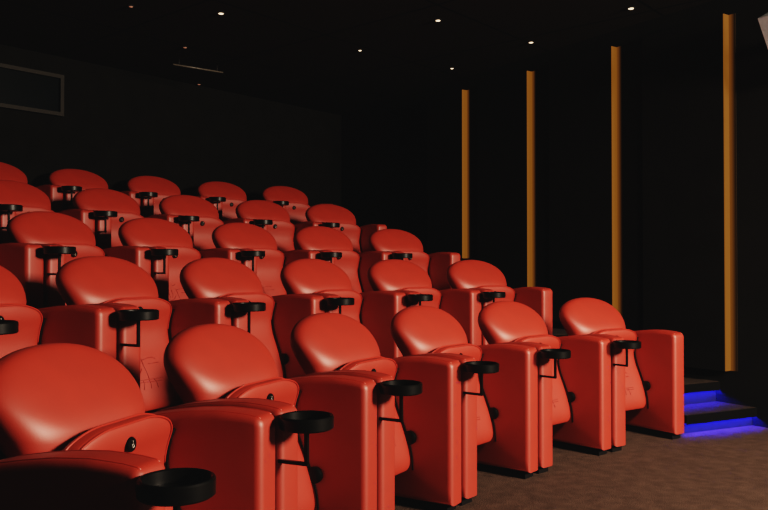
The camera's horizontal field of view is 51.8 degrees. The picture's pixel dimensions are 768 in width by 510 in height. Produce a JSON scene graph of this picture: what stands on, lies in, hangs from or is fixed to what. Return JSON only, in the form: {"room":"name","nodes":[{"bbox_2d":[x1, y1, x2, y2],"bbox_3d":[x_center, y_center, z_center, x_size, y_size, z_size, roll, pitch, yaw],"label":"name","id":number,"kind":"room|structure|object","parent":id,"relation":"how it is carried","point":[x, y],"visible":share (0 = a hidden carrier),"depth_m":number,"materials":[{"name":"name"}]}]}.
{"room":"auditorium","nodes":[
{"label":"auditorium","id":0,"kind":"room"},
{"bbox_2d":[0,44,340,206],"bbox_3d":[-3.640,-0.330,6.912,0.121,3.120,9.319,-1,-1,41],"label":"wall","id":1,"kind":"structure","parent":0,"point":[118,126],"depth_m":8.40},
{"bbox_2d":[0,63,63,116],"bbox_3d":[-3.302,-1.510,7.193,0.050,0.390,0.798,-1,-1,41],"label":"window","id":2,"kind":"structure","parent":1,"relation":"in","point":[21,88],"depth_m":7.27,"materials":[{"name":"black glass"}]},
{"bbox_2d":[0,0,711,114],"bbox_3d":[0.273,-2.022,1.115,9.145,0.100,16.666,1,-1,-34],"label":"ceiling","id":3,"kind":"structure","parent":0,"point":[301,53],"depth_m":6.85,"materials":[{"name":"tile"}]},
{"bbox_2d":[173,59,222,72],"bbox_3d":[-1.809,-1.845,7.716,0.522,0.068,0.016,1,-1,-38],"label":"rail","id":4,"kind":"object","parent":3,"relation":"hanging from","point":[179,59],"visible":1,"depth_m":7.71,"materials":[{"name":"grey metal"}]},
{"bbox_2d":[341,0,767,427],"bbox_3d":[3.357,-0.362,4.662,0.124,3.120,13.911,1,-1,-34],"label":"wall","id":5,"kind":"structure","parent":0,"point":[384,145],"depth_m":6.53,"materials":[{"name":"black fabric"}]},
{"bbox_2d":[427,90,466,258],"bbox_3d":[0.673,-0.842,8.514,0.065,1.765,0.599,1,-1,-34],"label":"wall panel","id":6,"kind":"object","parent":5,"relation":"attached to","point":[444,112],"depth_m":8.48,"materials":[{"name":"black fabric"}]},
{"bbox_2d":[462,89,470,257],"bbox_3d":[0.857,-0.846,8.240,0.065,1.761,0.060,1,-1,-34],"label":"strip light","id":7,"kind":"object","parent":5,"relation":"attached to","point":[466,173],"visible":1,"depth_m":8.26,"materials":[{"name":"brown"}]},
{"bbox_2d":[462,90,466,257],"bbox_3d":[0.842,-0.846,8.262,0.065,1.761,0.006,1,-1,-34],"label":"diffuser","id":8,"kind":"object","parent":7,"relation":"attached to","point":[464,92],"depth_m":8.26,"materials":[{"name":"brown wood"}]},
{"bbox_2d":[477,71,526,287],"bbox_3d":[1.174,-0.707,7.764,0.065,2.057,0.714,1,-1,-34],"label":"wall panel","id":9,"kind":"object","parent":5,"relation":"attached to","point":[502,102],"depth_m":7.72,"materials":[{"name":"black fabric"}]},
{"bbox_2d":[527,71,536,286],"bbox_3d":[1.389,-0.712,7.442,0.065,2.053,0.060,1,-1,-34],"label":"strip light","id":10,"kind":"object","parent":5,"relation":"attached to","point":[531,76],"visible":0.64,"depth_m":7.46,"materials":[{"name":"brown"}]},
{"bbox_2d":[527,71,531,286],"bbox_3d":[1.375,-0.711,7.464,0.065,2.053,0.006,1,-1,-34],"label":"diffuser","id":11,"kind":"object","parent":10,"relation":"attached to","point":[529,74],"depth_m":7.46,"materials":[{"name":"brown wood"}]},
{"bbox_2d":[549,46,611,321],"bbox_3d":[1.732,-0.576,6.928,0.065,2.342,0.714,1,-1,-34],"label":"wall panel","id":12,"kind":"object","parent":5,"relation":"attached to","point":[580,130],"depth_m":6.90,"materials":[{"name":"black fabric"}]},
{"bbox_2d":[611,46,622,317],"bbox_3d":[1.948,-0.581,6.606,0.065,2.338,0.060,1,-1,-34],"label":"strip light","id":13,"kind":"object","parent":5,"relation":"attached to","point":[616,52],"visible":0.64,"depth_m":6.62,"materials":[{"name":"brown"}]},
{"bbox_2d":[611,46,617,310],"bbox_3d":[1.933,-0.580,6.628,0.065,2.338,0.006,1,-1,-34],"label":"diffuser","id":14,"kind":"object","parent":13,"relation":"attached to","point":[614,50],"depth_m":6.63,"materials":[{"name":"brown wood"}]},
{"bbox_2d":[642,14,724,370],"bbox_3d":[2.303,-0.455,6.073,0.065,2.609,0.714,1,-1,-34],"label":"wall panel","id":15,"kind":"object","parent":5,"relation":"attached to","point":[683,121],"depth_m":6.02,"materials":[{"name":"black fabric"}]},
{"bbox_2d":[723,13,737,371],"bbox_3d":[2.518,-0.459,5.751,0.065,2.605,0.060,1,-1,-34],"label":"strip light","id":16,"kind":"object","parent":5,"relation":"attached to","point":[729,21],"visible":1,"depth_m":5.77,"materials":[{"name":"brown"}]},
{"bbox_2d":[723,14,730,370],"bbox_3d":[2.503,-0.459,5.773,0.065,2.605,0.006,1,-1,-34],"label":"diffuser","id":17,"kind":"object","parent":16,"relation":"attached to","point":[725,17],"depth_m":5.77,"materials":[{"name":"brown wood"}]},
{"bbox_2d":[758,13,767,47],"bbox_3d":[2.729,-1.437,5.236,0.298,0.460,0.360,1,-1,-34],"label":"wall speaker","id":18,"kind":"object","parent":5,"relation":"attached to","point":[763,20],"visible":1,"depth_m":5.30,"materials":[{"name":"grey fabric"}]},
{"bbox_2d":[395,425,767,509],"bbox_3d":[0.273,1.198,1.070,9.145,0.100,16.666,1,-1,-34],"label":"floor","id":19,"kind":"structure","parent":0,"point":[727,468],"depth_m":4.20,"materials":[{"name":"brown carpet"}]},
{"bbox_2d":[0,343,274,509],"bbox_3d":[-0.632,0.703,2.063,0.749,0.914,0.794,0,-1,16],"label":"armchair","id":20,"kind":"object","parent":19,"relation":"on","point":[77,433],"visible":1,"depth_m":2.06,"materials":[{"name":"red leather"}]},
{"bbox_2d":[156,324,376,509],"bbox_3d":[-0.371,0.713,2.784,0.749,0.914,0.794,0,-1,24],"label":"armchair","id":21,"kind":"object","parent":19,"relation":"on","point":[326,425],"visible":0.66,"depth_m":2.96,"materials":[{"name":"red leather"}]},
{"bbox_2d":[290,313,460,509],"bbox_3d":[-0.017,0.723,3.463,0.749,0.914,0.794,0,-1,32],"label":"armchair","id":22,"kind":"object","parent":19,"relation":"on","point":[419,397],"visible":0.54,"depth_m":3.62,"materials":[{"name":"red leather"}]},
{"bbox_2d":[390,306,537,505],"bbox_3d":[0.425,0.732,4.090,0.749,0.914,0.794,-1,-1,39],"label":"armchair","id":23,"kind":"object","parent":19,"relation":"on","point":[499,382],"visible":0.57,"depth_m":4.21,"materials":[{"name":"red leather"}]},
{"bbox_2d":[478,301,610,473],"bbox_3d":[0.946,0.739,4.652,0.795,0.914,0.749,1,-1,-43],"label":"armchair","id":24,"kind":"object","parent":19,"relation":"on","point":[574,372],"visible":0.55,"depth_m":4.75,"materials":[{"name":"red leather"}]},
{"bbox_2d":[553,328,567,336],"bbox_3d":[1.412,0.947,6.947,0.606,0.566,0.855,0,-1,-31],"label":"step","id":25,"kind":"structure","parent":19,"relation":"on","point":[557,332],"depth_m":6.75,"materials":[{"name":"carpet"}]},
{"bbox_2d":[559,298,683,451],"bbox_3d":[1.537,0.746,5.139,0.794,0.914,0.749,1,-1,-35],"label":"armchair","id":26,"kind":"object","parent":19,"relation":"on","point":[647,366],"visible":0.72,"depth_m":5.21,"materials":[{"name":"red leather"}]},
{"bbox_2d":[684,377,719,404],"bbox_3d":[1.980,1.077,6.043,0.665,0.281,0.860,0,-1,-31],"label":"step","id":27,"kind":"structure","parent":19,"relation":"on","point":[696,390],"depth_m":5.79,"materials":[{"name":"carpet"}]},
{"bbox_2d":[682,401,756,433],"bbox_3d":[2.257,1.146,5.587,0.706,0.131,0.311,0,-1,-26],"label":"step","id":28,"kind":"structure","parent":19,"relation":"on","point":[707,416],"depth_m":5.50,"materials":[{"name":"carpet"}]},
{"bbox_3d":[-0.353,1.058,4.147,4.067,0.267,5.333,0,-1,0],"label":"tier","id":29,"kind":"object","parent":19,"relation":"on","visible":0},
{"bbox_2d":[0,265,115,458],"bbox_3d":[-1.442,0.450,2.991,0.749,0.914,0.794,0,-1,22],"label":"armchair","id":30,"kind":"object","parent":29,"relation":"on","point":[22,325],"visible":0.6,"depth_m":3.22,"materials":[{"name":"red leather"}]},
{"bbox_2d":[55,256,230,412],"bbox_3d":[-1.122,0.459,3.681,0.749,0.914,0.794,0,-1,28],"label":"armchair","id":31,"kind":"object","parent":29,"relation":"on","point":[146,323],"visible":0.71,"depth_m":3.78,"materials":[{"name":"red leather"}]},
{"bbox_2d":[179,257,324,378],"bbox_3d":[-0.727,0.468,4.330,0.749,0.914,0.794,-1,-1,35],"label":"armchair","id":32,"kind":"object","parent":29,"relation":"on","point":[271,319],"visible":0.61,"depth_m":4.50,"materials":[{"name":"red leather"}]},
{"bbox_2d":[280,258,405,357],"bbox_3d":[-0.263,0.477,4.932,0.749,0.914,0.794,-1,-1,41],"label":"armchair","id":33,"kind":"object","parent":29,"relation":"on","point":[375,310],"visible":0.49,"depth_m":5.07,"materials":[{"name":"red leather"}]},
{"bbox_2d":[367,259,480,345],"bbox_3d":[0.265,0.484,5.479,0.794,0.914,0.749,1,-1,-42],"label":"armchair","id":34,"kind":"object","parent":29,"relation":"on","point":[464,304],"visible":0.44,"depth_m":5.58,"materials":[{"name":"red leather"}]},
{"bbox_2d":[446,260,552,344],"bbox_3d":[0.851,0.491,5.963,0.794,0.914,0.749,1,-1,-36],"label":"armchair","id":35,"kind":"object","parent":29,"relation":"on","point":[482,276],"visible":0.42,"depth_m":6.05,"materials":[{"name":"red leather"}]},
{"bbox_3d":[-1.150,0.923,4.694,4.576,0.552,6.079,0,-1,0],"label":"tier","id":36,"kind":"object","parent":19,"relation":"on","visible":0},
{"bbox_2d":[0,243,42,308],"bbox_3d":[-2.175,0.178,3.968,0.749,0.914,0.794,0,-1,27],"label":"armchair","id":37,"kind":"object","parent":36,"relation":"on","point":[24,261],"visible":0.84,"depth_m":4.17,"materials":[{"name":"red leather"}]},
{"bbox_2d":[7,211,150,307],"bbox_3d":[-1.808,0.187,4.629,0.749,0.914,0.794,-1,-1,32],"label":"armchair","id":38,"kind":"object","parent":36,"relation":"on","point":[63,238],"visible":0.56,"depth_m":4.69,"materials":[{"name":"red leather"}]},
{"bbox_2d":[118,218,240,300],"bbox_3d":[-1.379,0.196,5.252,0.749,0.914,0.794,-1,-1,38],"label":"armchair","id":39,"kind":"object","parent":36,"relation":"on","point":[170,245],"visible":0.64,"depth_m":5.33,"materials":[{"name":"red leather"}]},
{"bbox_2d":[212,222,319,295],"bbox_3d":[-0.894,0.204,5.830,0.749,0.914,0.794,-1,-1,43],"label":"armchair","id":40,"kind":"object","parent":36,"relation":"on","point":[257,246],"visible":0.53,"depth_m":5.96,"materials":[{"name":"red leather"}]},
{"bbox_2d":[294,226,392,292],"bbox_3d":[-0.354,0.211,6.360,0.794,0.914,0.749,1,-1,-41],"label":"armchair","id":41,"kind":"object","parent":36,"relation":"on","point":[334,247],"visible":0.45,"depth_m":6.52,"materials":[{"name":"red leather"}]},
{"bbox_2d":[368,229,459,290],"bbox_3d":[0.233,0.218,6.835,0.794,0.914,0.749,1,-1,-36],"label":"armchair","id":42,"kind":"object","parent":36,"relation":"on","point":[403,245],"visible":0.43,"depth_m":6.97,"materials":[{"name":"red leather"}]},
{"bbox_3d":[-1.948,0.785,5.240,5.086,0.844,6.825,0,-1,0],"label":"tier","id":43,"kind":"object","parent":19,"relation":"on","visible":0},
{"bbox_2d":[0,180,94,243],"bbox_3d":[-2.489,-0.092,5.540,0.749,0.914,0.794,-1,-1,35],"label":"armchair","id":44,"kind":"object","parent":43,"relation":"on","point":[16,198],"visible":0.32,"depth_m":5.68,"materials":[{"name":"red leather"}]},
{"bbox_2d":[73,188,178,248],"bbox_3d":[-2.038,-0.084,6.142,0.749,0.914,0.795,-1,-1,39],"label":"armchair","id":45,"kind":"object","parent":43,"relation":"on","point":[111,208],"visible":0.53,"depth_m":6.20,"materials":[{"name":"red leather"}]},
{"bbox_2d":[159,195,253,250],"bbox_3d":[-1.538,-0.076,6.704,0.749,0.914,0.794,-1,-1,44],"label":"armchair","id":46,"kind":"object","parent":43,"relation":"on","point":[199,217],"visible":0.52,"depth_m":6.81,"materials":[{"name":"red leather"}]},
{"bbox_2d":[235,200,321,251],"bbox_3d":[-0.993,-0.068,7.223,0.794,0.914,0.749,1,-1,-41],"label":"armchair","id":47,"kind":"object","parent":43,"relation":"on","point":[272,217],"visible":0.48,"depth_m":7.36,"materials":[{"name":"red leather"}]},
{"bbox_2d":[305,204,386,252],"bbox_3d":[-0.406,-0.062,7.693,0.794,0.914,0.749,1,-1,-36],"label":"armchair","id":48,"kind":"object","parent":43,"relation":"on","point":[339,218],"visible":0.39,"depth_m":7.85,"materials":[{"name":"red leather"}]},
{"bbox_3d":[-3.161,0.659,6.055,6.427,1.118,8.107,0,-1,0],"label":"tier","id":49,"kind":"object","parent":19,"relation":"on","visible":0},
{"bbox_2d":[0,162,62,211],"bbox_3d":[-3.112,-0.352,6.503,0.749,0.914,0.794,-1,-1,37],"label":"armchair","id":50,"kind":"object","parent":49,"relation":"on","point":[7,172],"visible":0.21,"depth_m":6.68,"materials":[{"name":"red leather"}]},
{"bbox_2d":[48,169,140,209],"bbox_3d":[-2.640,-0.344,7.085,0.749,0.914,0.794,-1,-1,41],"label":"armchair","id":51,"kind":"object","parent":49,"relation":"on","point":[71,181],"visible":0.3,"depth_m":7.18,"materials":[{"name":"red leather"}]},
{"bbox_2d":[126,176,208,217],"bbox_3d":[-2.125,-0.337,7.630,0.794,0.914,0.749,1,-1,-44],"label":"armchair","id":52,"kind":"object","parent":49,"relation":"on","point":[151,189],"visible":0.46,"depth_m":7.70,"materials":[{"name":"red leather"}]},
{"bbox_2d":[197,181,272,221],"bbox_3d":[-1.571,-0.330,8.135,0.794,0.914,0.749,1,-1,-40],"label":"armchair","id":53,"kind":"object","parent":49,"relation":"on","point":[224,196],"visible":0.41,"depth_m":8.23,"materials":[{"name":"red leather"}]},
{"bbox_2d":[261,186,324,224],"bbox_3d":[-0.981,-0.323,8.597,0.794,0.914,0.749,1,-1,-36],"label":"armchair","id":54,"kind":"object","parent":49,"relation":"on","point":[293,200],"visible":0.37,"depth_m":8.73,"materials":[{"name":"red leather"}]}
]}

